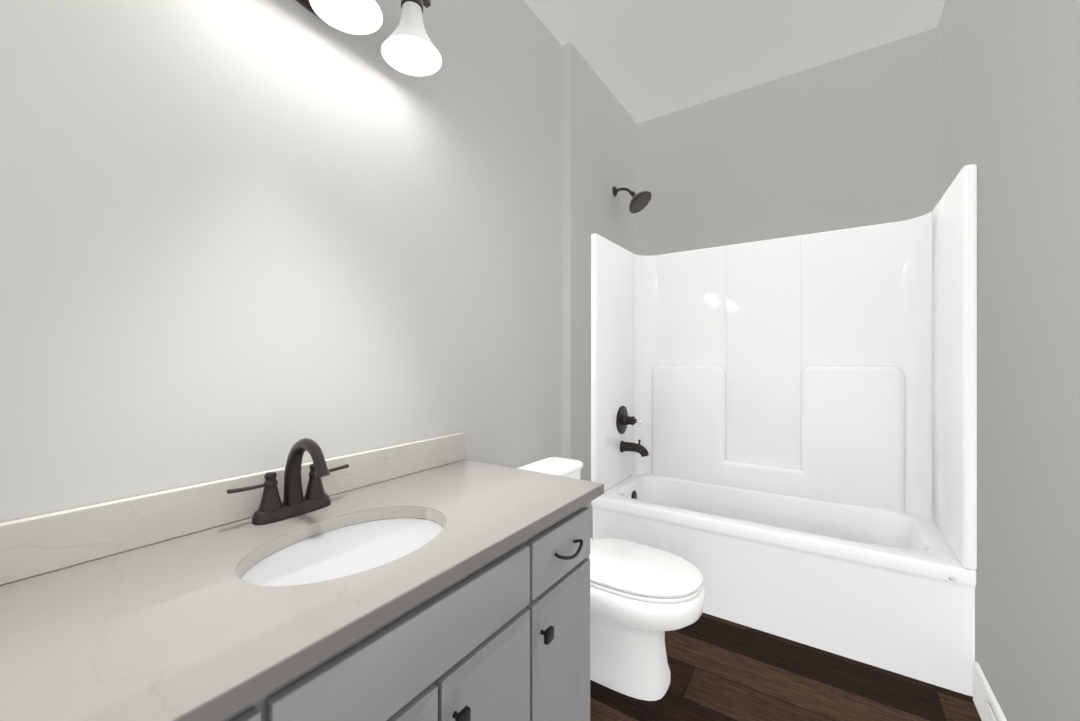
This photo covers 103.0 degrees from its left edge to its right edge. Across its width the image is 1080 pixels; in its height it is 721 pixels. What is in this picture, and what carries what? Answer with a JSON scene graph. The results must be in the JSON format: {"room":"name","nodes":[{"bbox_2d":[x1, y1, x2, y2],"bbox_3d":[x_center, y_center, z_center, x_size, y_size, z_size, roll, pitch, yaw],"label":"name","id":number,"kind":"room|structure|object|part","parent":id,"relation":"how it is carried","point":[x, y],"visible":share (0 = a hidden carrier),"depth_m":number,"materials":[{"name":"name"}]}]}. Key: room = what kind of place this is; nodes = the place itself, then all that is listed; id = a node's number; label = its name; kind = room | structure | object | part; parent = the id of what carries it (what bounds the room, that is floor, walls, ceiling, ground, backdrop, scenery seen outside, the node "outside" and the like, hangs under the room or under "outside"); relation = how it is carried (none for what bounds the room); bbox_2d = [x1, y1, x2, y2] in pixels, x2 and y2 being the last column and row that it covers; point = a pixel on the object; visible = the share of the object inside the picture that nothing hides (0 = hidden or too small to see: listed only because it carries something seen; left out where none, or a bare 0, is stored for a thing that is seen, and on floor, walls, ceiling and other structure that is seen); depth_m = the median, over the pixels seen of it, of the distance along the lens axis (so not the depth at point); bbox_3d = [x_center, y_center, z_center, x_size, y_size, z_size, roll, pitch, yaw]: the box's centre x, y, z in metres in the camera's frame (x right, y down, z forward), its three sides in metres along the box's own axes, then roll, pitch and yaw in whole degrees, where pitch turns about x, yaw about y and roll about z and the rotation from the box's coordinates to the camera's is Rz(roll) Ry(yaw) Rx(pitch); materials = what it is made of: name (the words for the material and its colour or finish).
{"room":"bathroom","nodes":[
{"label":"bathroom","id":0,"kind":"room"},
{"bbox_2d":[0,0,561,522],"bbox_3d":[-1.029,-0.209,0.575,0.100,2.788,3.948,0,0,34],"label":"wall","id":1,"kind":"structure","parent":0,"point":[244,236],"depth_m":1.03,"materials":[{"name":"grey paint"}]},
{"bbox_2d":[0,433,464,584],"bbox_3d":[-0.621,0.313,1.071,0.019,0.096,1.225,0,0,34],"label":"backsplash","id":2,"kind":"structure","parent":1,"relation":"attached to","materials":[{"name":"stone"}]},
{"bbox_2d":[296,0,441,75],"bbox_3d":[-0.499,-0.966,1.074,0.222,0.202,0.566,0,0,34],"label":"sconce","id":3,"kind":"object","parent":1,"relation":"attached to","point":[408,47],"visible":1,"depth_m":1.18,"materials":[{"name":"white glass"}]},
{"bbox_3d":[-0.521,-0.990,1.089,0.170,0.155,0.524,0,0,34],"label":"frame","id":4,"kind":"part","parent":3,"relation":"part of","materials":[{"name":"black metal"}]},
{"bbox_2d":[562,42,636,538],"bbox_3d":[0.370,-0.209,2.617,0.150,2.788,1.002,0,0,34],"label":"wall","id":5,"kind":"structure","parent":0,"point":[599,142],"depth_m":2.28,"materials":[{"name":"grey paint"}]},
{"bbox_2d":[613,186,651,213],"bbox_3d":[0.545,-0.964,2.541,0.224,0.181,0.154,0,0,34],"label":"shower head","id":6,"kind":"object","parent":5,"relation":"attached to","point":[639,201],"visible":1,"depth_m":2.51},
{"bbox_2d":[524,0,945,123],"bbox_3d":[-0.060,-1.633,0.530,1.760,0.060,4.950,0,0,34],"label":"ceiling","id":7,"kind":"structure","parent":0,"point":[646,60],"depth_m":2.13,"materials":[{"name":"grey paint"}]},
{"bbox_2d":[590,612,981,720],"bbox_3d":[-0.060,1.215,0.529,1.760,0.060,4.950,0,0,34],"label":"floor","id":8,"kind":"structure","parent":0,"point":[721,669],"depth_m":1.55,"materials":[{"name":"brown wood"}]},
{"bbox_2d":[0,433,603,720],"bbox_3d":[-0.383,0.681,0.911,0.594,1.007,1.225,0,0,34],"label":"bathroom vanity","id":9,"kind":"object","parent":8,"relation":"on","point":[441,578],"visible":1,"depth_m":0.77,"materials":[{"name":"grey stone"}]},
{"bbox_3d":[-0.414,0.485,0.406,0.018,0.133,0.270,0,0,34],"label":"drawer","id":10,"kind":"part","parent":9,"relation":"part of","materials":[{"name":"grey wood"}]},
{"bbox_2d":[227,438,348,524],"bbox_3d":[-0.538,0.270,0.988,0.169,0.183,0.270,0,0,34],"label":"faucet","id":11,"kind":"object","parent":9,"relation":"on","point":[316,507],"depth_m":1.00,"materials":[{"name":"black metal"}]},
{"bbox_3d":[-0.259,0.819,0.639,0.018,0.508,0.267,0,0,34],"label":"door","id":12,"kind":"part","parent":9,"relation":"part of","materials":[{"name":"grey wood"}]},
{"bbox_3d":[-0.143,0.640,0.769,0.027,0.029,0.029,0,0,34],"label":"knob","id":13,"kind":"part","parent":9,"relation":"part of","materials":[{"name":"black metal"}]},
{"bbox_3d":[-0.104,0.819,0.869,0.018,0.508,0.267,0,0,34],"label":"door","id":14,"kind":"part","parent":9,"relation":"part of","materials":[{"name":"grey wood"}]},
{"bbox_3d":[0.015,0.640,1.005,0.027,0.029,0.029,0,0,34],"label":"knob","id":15,"kind":"part","parent":9,"relation":"part of","materials":[{"name":"black metal"}]},
{"bbox_3d":[0.057,0.485,1.108,0.018,0.133,0.286,0,0,34],"label":"drawer","id":16,"kind":"part","parent":9,"relation":"part of","materials":[{"name":"grey wood"}]},
{"bbox_3d":[0.056,0.819,1.108,0.018,0.508,0.286,0,0,34],"label":"door","id":17,"kind":"part","parent":9,"relation":"part of","materials":[{"name":"grey wood"}]},
{"bbox_3d":[0.077,0.486,1.095,0.035,0.024,0.119,0,0,34],"label":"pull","id":18,"kind":"part","parent":9,"relation":"part of","materials":[{"name":"black metal"}]},
{"bbox_2d":[517,457,704,700],"bbox_3d":[0.250,0.821,1.688,0.755,0.728,0.420,0,0,34],"label":"toilet","id":19,"kind":"object","parent":8,"relation":"on","point":[643,598],"visible":0.42,"depth_m":1.52,"materials":[{"name":"white ceramic"}]},
{"bbox_3d":[0.019,0.471,1.843,0.198,0.028,0.420,0,0,34],"label":"tank lid","id":20,"kind":"part","parent":19,"relation":"part of","materials":[{"name":"white ceramic"}]},
{"bbox_3d":[0.017,0.653,1.844,0.184,0.335,0.400,0,0,34],"label":"tank","id":21,"kind":"part","parent":19,"relation":"part of","materials":[{"name":"white ceramic"}]},
{"bbox_3d":[0.354,0.768,1.618,0.487,0.024,0.372,0,0,34],"label":"seat lid","id":22,"kind":"part","parent":19,"relation":"part of","materials":[{"name":"white ceramic"}]},
{"bbox_3d":[0.354,0.790,1.618,0.487,0.015,0.372,0,0,34],"label":"seat","id":23,"kind":"part","parent":19,"relation":"part of","materials":[{"name":"white plastic"}]},
{"bbox_2d":[591,164,976,695],"bbox_3d":[1.088,0.248,2.198,1.506,1.875,0.695,0,0,34],"label":"shower","id":24,"kind":"object","parent":8,"relation":"on","point":[783,437],"visible":0.96,"depth_m":2.19,"materials":[{"name":"white plastic"}]},
{"bbox_3d":[0.565,0.518,2.552,0.169,0.099,0.072,0,0,34],"label":"spout mount","id":25,"kind":"part","parent":24,"relation":"part of","materials":[{"name":"black metal"}]},
{"bbox_3d":[0.579,0.359,2.526,0.038,0.038,0.065,0,0,34],"label":"valve knob mount","id":26,"kind":"part","parent":24,"relation":"part of","materials":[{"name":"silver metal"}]},
{"bbox_2d":[591,473,975,695],"bbox_3d":[1.090,0.960,2.200,1.506,0.450,0.690,0,0,34],"label":"tub","id":27,"kind":"object","parent":24,"relation":"in","point":[881,586],"depth_m":1.84,"materials":[{"name":"white plastic"}]},
{"bbox_2d":[637,28,936,255],"bbox_3d":[1.311,-0.209,2.530,1.510,2.788,0.100,0,0,34],"label":"wall","id":28,"kind":"structure","parent":0,"point":[850,141],"depth_m":2.38,"materials":[{"name":"grey paint"}]},
{"bbox_2d":[937,0,1079,720],"bbox_3d":[0.629,-0.209,0.067,0.100,2.788,4.950,0,0,34],"label":"wall","id":29,"kind":"structure","parent":0,"point":[1008,98],"depth_m":1.15,"materials":[{"name":"grey paint"}]},
{"bbox_2d":[973,661,1006,720],"bbox_3d":[0.388,1.115,-0.190,0.014,0.140,4.055,0,0,34],"label":"baseboard","id":30,"kind":"structure","parent":29,"relation":"attached to","point":[982,691],"depth_m":1.41,"materials":[{"name":"white"}]},
{"bbox_2d":[985,700,996,720],"bbox_3d":[1.357,1.120,1.276,0.007,0.096,0.190,0,0,34],"label":"air vent","id":31,"kind":"object","parent":29,"relation":"attached to","point":[989,715],"visible":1,"depth_m":1.33,"materials":[{"name":"white"}]}
]}

